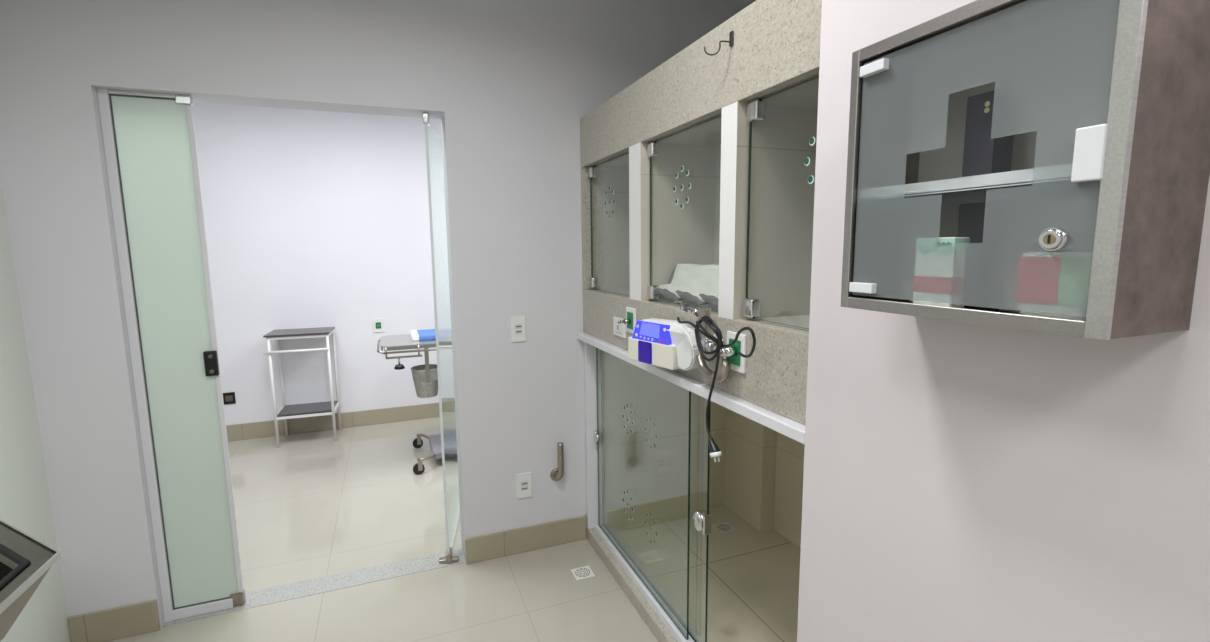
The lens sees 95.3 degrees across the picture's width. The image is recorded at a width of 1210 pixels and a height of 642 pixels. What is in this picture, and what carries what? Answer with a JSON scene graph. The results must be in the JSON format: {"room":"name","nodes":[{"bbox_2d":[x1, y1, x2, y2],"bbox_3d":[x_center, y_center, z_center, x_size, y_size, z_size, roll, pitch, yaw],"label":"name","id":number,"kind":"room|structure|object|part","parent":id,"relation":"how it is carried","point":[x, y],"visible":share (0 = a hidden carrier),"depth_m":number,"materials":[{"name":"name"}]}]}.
{"room":"veterinary clinic","nodes":[
{"label":"veterinary clinic","id":0,"kind":"room"},
{"bbox_2d":[0,175,70,641],"bbox_3d":[-1.167,0.185,-0.423,0.100,2.750,5.029,-4,8,-21],"label":"wall","id":1,"kind":"structure","parent":0,"point":[25,504],"depth_m":1.89,"materials":[{"name":"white paint"}]},
{"bbox_2d":[192,102,441,424],"bbox_3d":[-1.848,-0.492,4.675,5.800,2.750,0.100,-4,8,-21],"label":"wall","id":2,"kind":"structure","parent":0,"point":[313,218],"depth_m":4.42,"materials":[{"name":"paint"}]},
{"bbox_2d":[223,392,235,404],"bbox_3d":[-2.947,0.607,4.321,0.080,0.092,0.013,-4,8,-21],"label":"socket","id":3,"kind":"object","parent":2,"relation":"attached to","point":[228,398],"visible":0.87,"depth_m":4.32,"materials":[{"name":"black plastic"}]},
{"bbox_2d":[226,402,439,440],"bbox_3d":[-2.000,0.825,4.726,5.180,0.130,0.014,-4,8,-21],"label":"baseboard","id":4,"kind":"structure","parent":2,"relation":"attached to","point":[235,432],"depth_m":4.61,"materials":[{"name":"tile"}]},
{"bbox_2d":[372,318,383,332],"bbox_3d":[-1.915,0.037,4.655,0.088,0.118,0.015,-4,8,-21],"label":"socket","id":5,"kind":"object","parent":2,"relation":"attached to","point":[378,323],"visible":1,"depth_m":4.65,"materials":[{"name":"white plastic"}]},
{"bbox_2d":[0,0,755,628],"bbox_3d":[-0.953,-0.199,2.419,5.800,2.750,0.151,-4,8,-21],"label":"wall","id":6,"kind":"structure","parent":0,"point":[510,84],"depth_m":2.22,"materials":[{"name":"paint"}]},
{"bbox_2d":[67,599,159,641],"bbox_3d":[-1.898,1.173,2.135,0.273,0.128,0.012,-4,8,-21],"label":"baseboard","id":7,"kind":"structure","parent":6,"relation":"attached to","point":[120,622],"depth_m":2.13,"materials":[{"name":"ceramic"}]},
{"bbox_2d":[97,88,245,621],"bbox_3d":[-1.672,0.187,2.159,0.278,2.070,0.042,-4,8,-21],"label":"door","id":8,"kind":"structure","parent":6,"relation":"in","point":[149,139],"depth_m":2.14,"materials":[{"name":"green glass"}]},
{"bbox_2d":[162,549,464,626],"bbox_3d":[-1.246,1.188,2.485,1.190,0.012,0.131,-4,8,-21],"label":"trim","id":9,"kind":"structure","parent":6,"relation":"attached to","point":[280,593],"depth_m":2.49,"materials":[{"name":"stone"}]},
{"bbox_2d":[422,113,459,563],"bbox_3d":[-0.826,0.078,2.913,0.090,2.064,0.868,-2,8,-9],"label":"door","id":10,"kind":"structure","parent":6,"relation":"in","point":[434,150],"depth_m":2.65,"materials":[{"name":"clear glass"}]},
{"bbox_2d":[510,315,525,341],"bbox_3d":[-0.406,0.036,2.578,0.070,0.122,0.012,-4,8,-21],"label":"wall switch","id":11,"kind":"object","parent":6,"relation":"attached to","point":[518,324],"visible":1,"depth_m":2.58,"materials":[{"name":"white plastic"}]},
{"bbox_2d":[516,472,531,498],"bbox_3d":[-0.393,0.801,2.683,0.075,0.124,0.012,-4,8,-21],"label":"wall socket","id":12,"kind":"object","parent":6,"relation":"attached to","point":[523,480],"visible":1,"depth_m":2.68,"materials":[{"name":"white plastic"}]},
{"bbox_2d":[465,515,586,563],"bbox_3d":[-0.380,1.077,2.726,0.607,0.128,0.012,-4,8,-21],"label":"baseboard","id":13,"kind":"structure","parent":6,"relation":"attached to","point":[480,548],"depth_m":2.71,"materials":[{"name":"tile"}]},
{"bbox_2d":[550,442,563,480],"bbox_3d":[-0.232,0.697,2.706,0.064,0.207,0.061,-4,8,-21],"label":"wall hook","id":14,"kind":"object","parent":6,"relation":"attached to","point":[556,474],"visible":1,"depth_m":2.69,"materials":[{"name":"metal"}]},
{"bbox_2d":[107,417,658,641],"bbox_3d":[-0.441,1.376,1.358,6.000,0.100,7.700,-4,8,-21],"label":"floor","id":15,"kind":"structure","parent":0,"point":[311,506],"depth_m":2.61,"materials":[{"name":"tile"}]},
{"bbox_2d":[0,520,60,640],"bbox_3d":[-1.196,0.966,0.710,0.545,0.901,1.355,-4,8,-21],"label":"table","id":16,"kind":"object","parent":15,"relation":"on","point":[25,560],"visible":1,"depth_m":1.06,"materials":[{"name":"silver"}]},
{"bbox_2d":[0,521,56,603],"bbox_3d":[-1.200,0.580,0.658,0.537,0.121,1.347,-4,8,-21],"label":"basin","id":17,"kind":"object","parent":16,"relation":"in","point":[25,560],"depth_m":1.08,"materials":[{"name":"metal"}]},
{"bbox_2d":[263,327,341,447],"bbox_3d":[-2.364,0.508,4.342,0.448,0.868,0.327,-3,8,-18],"label":"side table","id":18,"kind":"object","parent":15,"relation":"on","point":[330,407],"visible":1,"depth_m":4.27,"materials":[{"name":"grey metal"}]},
{"bbox_3d":[-2.499,0.542,4.151,0.021,0.853,0.021,-4,8,-21],"label":"leg","id":19,"kind":"part","parent":18,"relation":"part of","materials":[{"name":"white paint"}]},
{"bbox_3d":[-2.591,0.507,4.424,0.021,0.853,0.021,-4,8,-21],"label":"leg","id":20,"kind":"part","parent":18,"relation":"part of","materials":[{"name":"white paint"}]},
{"bbox_3d":[-2.361,0.104,4.294,0.412,0.018,0.306,-3,8,-18],"label":"frame","id":21,"kind":"part","parent":18,"relation":"part of","materials":[{"name":"white paint"}]},
{"bbox_2d":[277,401,336,416],"bbox_3d":[-2.355,0.696,4.374,0.380,0.017,0.286,-3,8,-18],"label":"shelf","id":22,"kind":"object","parent":18,"relation":"attached to","point":[318,408],"depth_m":4.30,"materials":[{"name":"grey metal"}]},
{"bbox_3d":[-2.355,0.712,4.376,0.412,0.018,0.306,-3,8,-18],"label":"shelf frame","id":23,"kind":"part","parent":18,"relation":"part of","materials":[{"name":"white paint"}]},
{"bbox_3d":[-2.123,0.522,4.275,0.021,0.853,0.021,-4,8,-21],"label":"leg","id":24,"kind":"part","parent":18,"relation":"part of","materials":[{"name":"white paint"}]},
{"bbox_3d":[-2.215,0.486,4.548,0.021,0.853,0.021,-4,8,-21],"label":"leg","id":25,"kind":"part","parent":18,"relation":"part of","materials":[{"name":"white paint"}]},
{"bbox_2d":[377,334,441,474],"bbox_3d":[-0.872,0.529,4.063,1.447,0.868,0.594,-4,8,-21],"label":"table","id":26,"kind":"object","parent":15,"relation":"on","point":[403,341],"visible":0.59,"depth_m":3.68,"materials":[{"name":"metal"}]},
{"bbox_3d":[-1.342,0.299,3.598,0.067,0.026,0.067,-4,8,-21],"label":"clamp knob","id":27,"kind":"part","parent":26,"relation":"part of","materials":[{"name":"black plastic"}]},
{"bbox_3d":[-0.909,0.141,4.025,1.397,0.076,0.544,-4,8,-21],"label":"rail","id":28,"kind":"part","parent":26,"relation":"part of","materials":[{"name":"metal"}]},
{"bbox_2d":[410,329,435,340],"bbox_3d":[-1.216,0.092,3.956,0.332,0.035,0.320,-4,8,-21],"label":"folded cloth","id":29,"kind":"object","parent":26,"relation":"on","point":[428,334],"visible":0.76,"depth_m":3.83,"materials":[{"name":"blue fabric"}]},
{"bbox_2d":[411,348,437,397],"bbox_3d":[-1.227,0.339,3.778,0.198,0.355,0.209,-4,8,-21],"label":"bucket","id":30,"kind":"object","parent":26,"relation":"hanging from","point":[425,377],"visible":0.88,"depth_m":3.72,"materials":[{"name":"metal"}]},
{"bbox_2d":[571,565,594,579],"bbox_3d":[-0.103,1.162,2.543,0.090,0.003,0.090,-4,8,-21],"label":"floor drain","id":31,"kind":"object","parent":15,"relation":"on","point":[584,572],"visible":1,"depth_m":2.54,"materials":[{"name":"silver metal"}]},
{"bbox_2d":[577,0,821,641],"bbox_3d":[0.730,0.170,2.039,1.187,2.081,1.867,-4,8,-21],"label":"animal kennel","id":32,"kind":"object","parent":15,"relation":"on","point":[703,159],"depth_m":2.09,"materials":[{"name":"beige stone"}]},
{"bbox_3d":[-0.053,0.572,2.775,0.088,0.984,0.027,-4,8,-21],"label":"rail","id":33,"kind":"part","parent":32,"relation":"part of","materials":[{"name":"white metal"}]},
{"bbox_3d":[-0.046,0.579,2.742,0.020,0.079,0.044,-4,8,-21],"label":"finger pull","id":34,"kind":"part","parent":32,"relation":"part of","materials":[{"name":"silver metal"}]},
{"bbox_3d":[0.030,-0.406,2.377,0.009,0.564,0.518,-4,8,-21],"label":"glass door","id":35,"kind":"part","parent":32,"relation":"part of","materials":[{"name":"green"}]},
{"bbox_2d":[613,316,625,337],"bbox_3d":[0.058,0.025,2.257,0.012,0.076,0.118,-4,8,-21],"label":"wall socket","id":36,"kind":"object","parent":32,"relation":"attached to","point":[619,329],"visible":0.85,"depth_m":2.25,"materials":[{"name":"white plastic"}]},
{"bbox_2d":[618,307,635,332],"bbox_3d":[0.077,-0.001,2.136,0.061,0.098,0.084,-4,8,-21],"label":"outlet","id":37,"kind":"object","parent":32,"relation":"attached to","point":[630,321],"visible":0.95,"depth_m":2.13,"materials":[{"name":"white plastic"}]},
{"bbox_3d":[0.102,-0.003,2.146,0.008,0.098,0.084,-4,8,-21],"label":"plate","id":38,"kind":"part","parent":37,"relation":"part of","materials":[{"name":"white plastic"}]},
{"bbox_3d":[0.129,0.621,2.345,0.009,0.966,0.899,-4,8,-21],"label":"sliding panel","id":39,"kind":"part","parent":32,"relation":"part of","materials":[{"name":"clear glass"}]},
{"bbox_3d":[0.302,1.157,1.997,0.060,0.028,1.867,-4,8,-21],"label":"rail","id":40,"kind":"part","parent":32,"relation":"part of","materials":[{"name":"white metal"}]},
{"bbox_3d":[0.166,0.625,2.312,0.009,0.966,0.985,-4,8,-21],"label":"sliding panel","id":41,"kind":"part","parent":32,"relation":"part of","materials":[{"name":"clear glass"}]},
{"bbox_2d":[628,318,699,370],"bbox_3d":[0.200,0.071,1.772,0.082,0.147,0.319,-6,9,-35],"label":"pump","id":42,"kind":"object","parent":32,"relation":"attached to","point":[668,344],"visible":0.95,"depth_m":1.74,"materials":[{"name":"white plastic"}]},
{"bbox_3d":[0.153,0.037,1.790,0.023,0.066,0.184,-6,9,-35],"label":"display panel","id":43,"kind":"part","parent":42,"relation":"part of","materials":[{"name":"blue plastic"}]},
{"bbox_2d":[659,284,685,301],"bbox_3d":[0.252,-0.104,2.003,0.086,0.056,0.170,-4,8,-21],"label":"pad","id":44,"kind":"object","parent":32,"relation":"in","point":[668,291],"visible":0.57,"depth_m":1.98,"materials":[{"name":"grey"}]},
{"bbox_3d":[0.261,-0.331,1.796,0.009,0.564,0.507,-4,8,-21],"label":"glass door","id":45,"kind":"part","parent":32,"relation":"part of","materials":[{"name":"green"}]},
{"bbox_3d":[0.211,0.164,1.982,0.122,0.030,1.590,-4,8,-21],"label":"header rail","id":46,"kind":"part","parent":32,"relation":"part of","materials":[{"name":"white metal"}]},
{"bbox_2d":[676,286,710,305],"bbox_3d":[0.310,-0.086,1.859,0.086,0.056,0.170,-4,8,-21],"label":"pad","id":47,"kind":"object","parent":32,"relation":"in","point":[690,294],"visible":0.74,"depth_m":1.84,"materials":[{"name":"grey fabric"}]},
{"bbox_2d":[668,264,718,290],"bbox_3d":[0.361,-0.133,1.874,0.073,0.118,0.480,-5,9,-27],"label":"pad","id":48,"kind":"object","parent":32,"relation":"in","point":[705,277],"visible":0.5,"depth_m":1.93,"materials":[{"name":"grey fabric"}]},
{"bbox_3d":[0.247,0.061,1.833,0.028,0.211,1.867,-4,8,-21],"label":"socket panel","id":49,"kind":"part","parent":32,"relation":"part of","materials":[{"name":"beige stone"}]},
{"bbox_3d":[0.238,-0.722,1.728,0.028,0.220,1.867,-4,8,-21],"label":"lintel panel","id":50,"kind":"part","parent":32,"relation":"part of","materials":[{"name":"beige stone"}]},
{"bbox_3d":[0.325,0.683,1.875,0.038,0.070,0.070,-6,10,-37],"label":"pull knob","id":51,"kind":"part","parent":32,"relation":"part of","materials":[{"name":"silver metal"}]},
{"bbox_3d":[0.274,0.056,1.640,0.063,0.214,0.308,-4,8,-21],"label":"pole bracket","id":52,"kind":"part","parent":32,"relation":"part of","materials":[{"name":"silver metal"}]},
{"bbox_2d":[699,289,718,307],"bbox_3d":[0.367,-0.067,1.714,0.086,0.056,0.170,-4,8,-21],"label":"pad","id":53,"kind":"object","parent":32,"relation":"in","point":[709,296],"visible":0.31,"depth_m":1.72,"materials":[{"name":"grey fabric"}]},
{"bbox_2d":[702,289,718,297],"bbox_3d":[0.373,-0.067,1.716,0.073,0.056,0.170,-4,8,-21],"label":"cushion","id":54,"kind":"object","parent":53,"relation":"on","point":[714,293],"depth_m":1.74,"materials":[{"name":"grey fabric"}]},
{"bbox_2d":[677,316,755,461],"bbox_3d":[0.292,0.178,1.494,0.063,0.389,0.387,-4,8,-21],"label":"power cable","id":55,"kind":"object","parent":32,"relation":"hanging from","point":[715,451],"visible":1,"depth_m":1.46,"materials":[{"name":"black rubber"}]},
{"bbox_2d":[704,31,733,55],"bbox_3d":[0.297,-0.726,1.441,0.076,0.059,0.015,-1,8,-2],"label":"wall hook","id":56,"kind":"object","parent":32,"relation":"attached to","point":[731,34],"visible":1,"depth_m":1.44,"materials":[{"name":"grey metal"}]},
{"bbox_2d":[712,522,735,533],"bbox_3d":[0.622,1.079,2.877,0.095,0.003,0.095,-4,8,-21],"label":"floor drain","id":57,"kind":"object","parent":32,"relation":"on","point":[724,527],"visible":1,"depth_m":2.88,"materials":[{"name":"silver metal"}]},
{"bbox_2d":[727,331,746,373],"bbox_3d":[0.356,0.084,1.501,0.012,0.105,0.083,-4,8,-21],"label":"outlet","id":58,"kind":"object","parent":32,"relation":"attached to","point":[738,363],"visible":0.79,"depth_m":1.48,"materials":[{"name":"white plastic"}]},
{"bbox_2d":[704,341,736,356],"bbox_3d":[0.317,0.076,1.515,0.050,0.033,0.092,-4,8,-21],"label":"fitting","id":59,"kind":"object","parent":58,"relation":"attached to","point":[729,351],"visible":0.77,"depth_m":1.48,"materials":[{"name":"silver metal"}]},
{"bbox_3d":[0.488,-0.256,1.223,0.009,0.564,0.560,-4,8,-21],"label":"glass door","id":60,"kind":"part","parent":32,"relation":"part of","materials":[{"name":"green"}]},
{"bbox_2d":[797,0,1209,641],"bbox_3d":[1.144,0.154,-0.374,0.160,2.750,3.435,-4,8,-21],"label":"wall","id":61,"kind":"structure","parent":0,"point":[963,482],"depth_m":0.86,"materials":[{"name":"paint"}]},
{"bbox_2d":[841,0,1209,339],"bbox_3d":[0.516,-0.200,0.733,0.165,0.392,0.359,-4,8,-21],"label":"upper cabinet","id":62,"kind":"object","parent":61,"relation":"attached to","point":[1097,215],"visible":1,"depth_m":0.62,"materials":[{"name":"glass"}]},
{"bbox_2d":[913,237,969,307],"bbox_3d":[0.460,-0.062,0.756,0.029,0.105,0.057,-4,8,-21],"label":"carton","id":63,"kind":"object","parent":62,"relation":"in","point":[941,239],"visible":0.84,"depth_m":0.73,"materials":[{"name":"white cardboard"}]},
{"bbox_3d":[0.447,-0.197,0.716,0.008,0.392,0.339,-4,8,-21],"label":"frame","id":64,"kind":"part","parent":62,"relation":"part of","materials":[{"name":"metal"}]},
{"bbox_2d":[904,168,1033,196],"bbox_3d":[0.532,-0.183,0.741,0.125,0.018,0.354,-4,8,-21],"label":"shelf","id":65,"kind":"object","parent":62,"relation":"attached to","point":[970,186],"depth_m":0.72,"materials":[{"name":"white glass"}]},
{"bbox_3d":[0.591,-0.205,0.762,0.004,0.388,0.355,-4,8,-21],"label":"panel","id":66,"kind":"part","parent":62,"relation":"part of","materials":[{"name":"grey"}]},
{"bbox_2d":[957,202,998,311],"bbox_3d":[0.530,-0.089,0.780,0.040,0.152,0.042,-4,8,-21],"label":"pack","id":67,"kind":"object","parent":62,"relation":"in","point":[971,216],"visible":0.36,"depth_m":0.77,"materials":[{"name":"grey"}]},
{"bbox_3d":[0.452,-0.197,0.710,0.001,0.350,0.320,-4,8,-21],"label":"glass door","id":68,"kind":"part","parent":62,"relation":"part of","materials":[{"name":"glass"}]},
{"bbox_2d":[962,90,1013,176],"bbox_3d":[0.527,-0.245,0.758,0.041,0.128,0.042,-4,8,-21],"label":"pack","id":69,"kind":"object","parent":62,"relation":"in","point":[982,154],"visible":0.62,"depth_m":0.75,"materials":[{"name":"grey"}]},
{"bbox_2d":[1020,311,1085,320],"bbox_3d":[0.534,-0.037,0.643,0.038,0.085,0.075,-4,8,-21],"label":"box","id":70,"kind":"object","parent":62,"relation":"in","point":[1021,312],"visible":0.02,"depth_m":0.64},
{"bbox_3d":[0.503,-0.173,0.570,0.013,0.055,0.027,-4,8,-21],"label":"catch plate","id":71,"kind":"part","parent":62,"relation":"part of","materials":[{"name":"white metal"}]}
]}

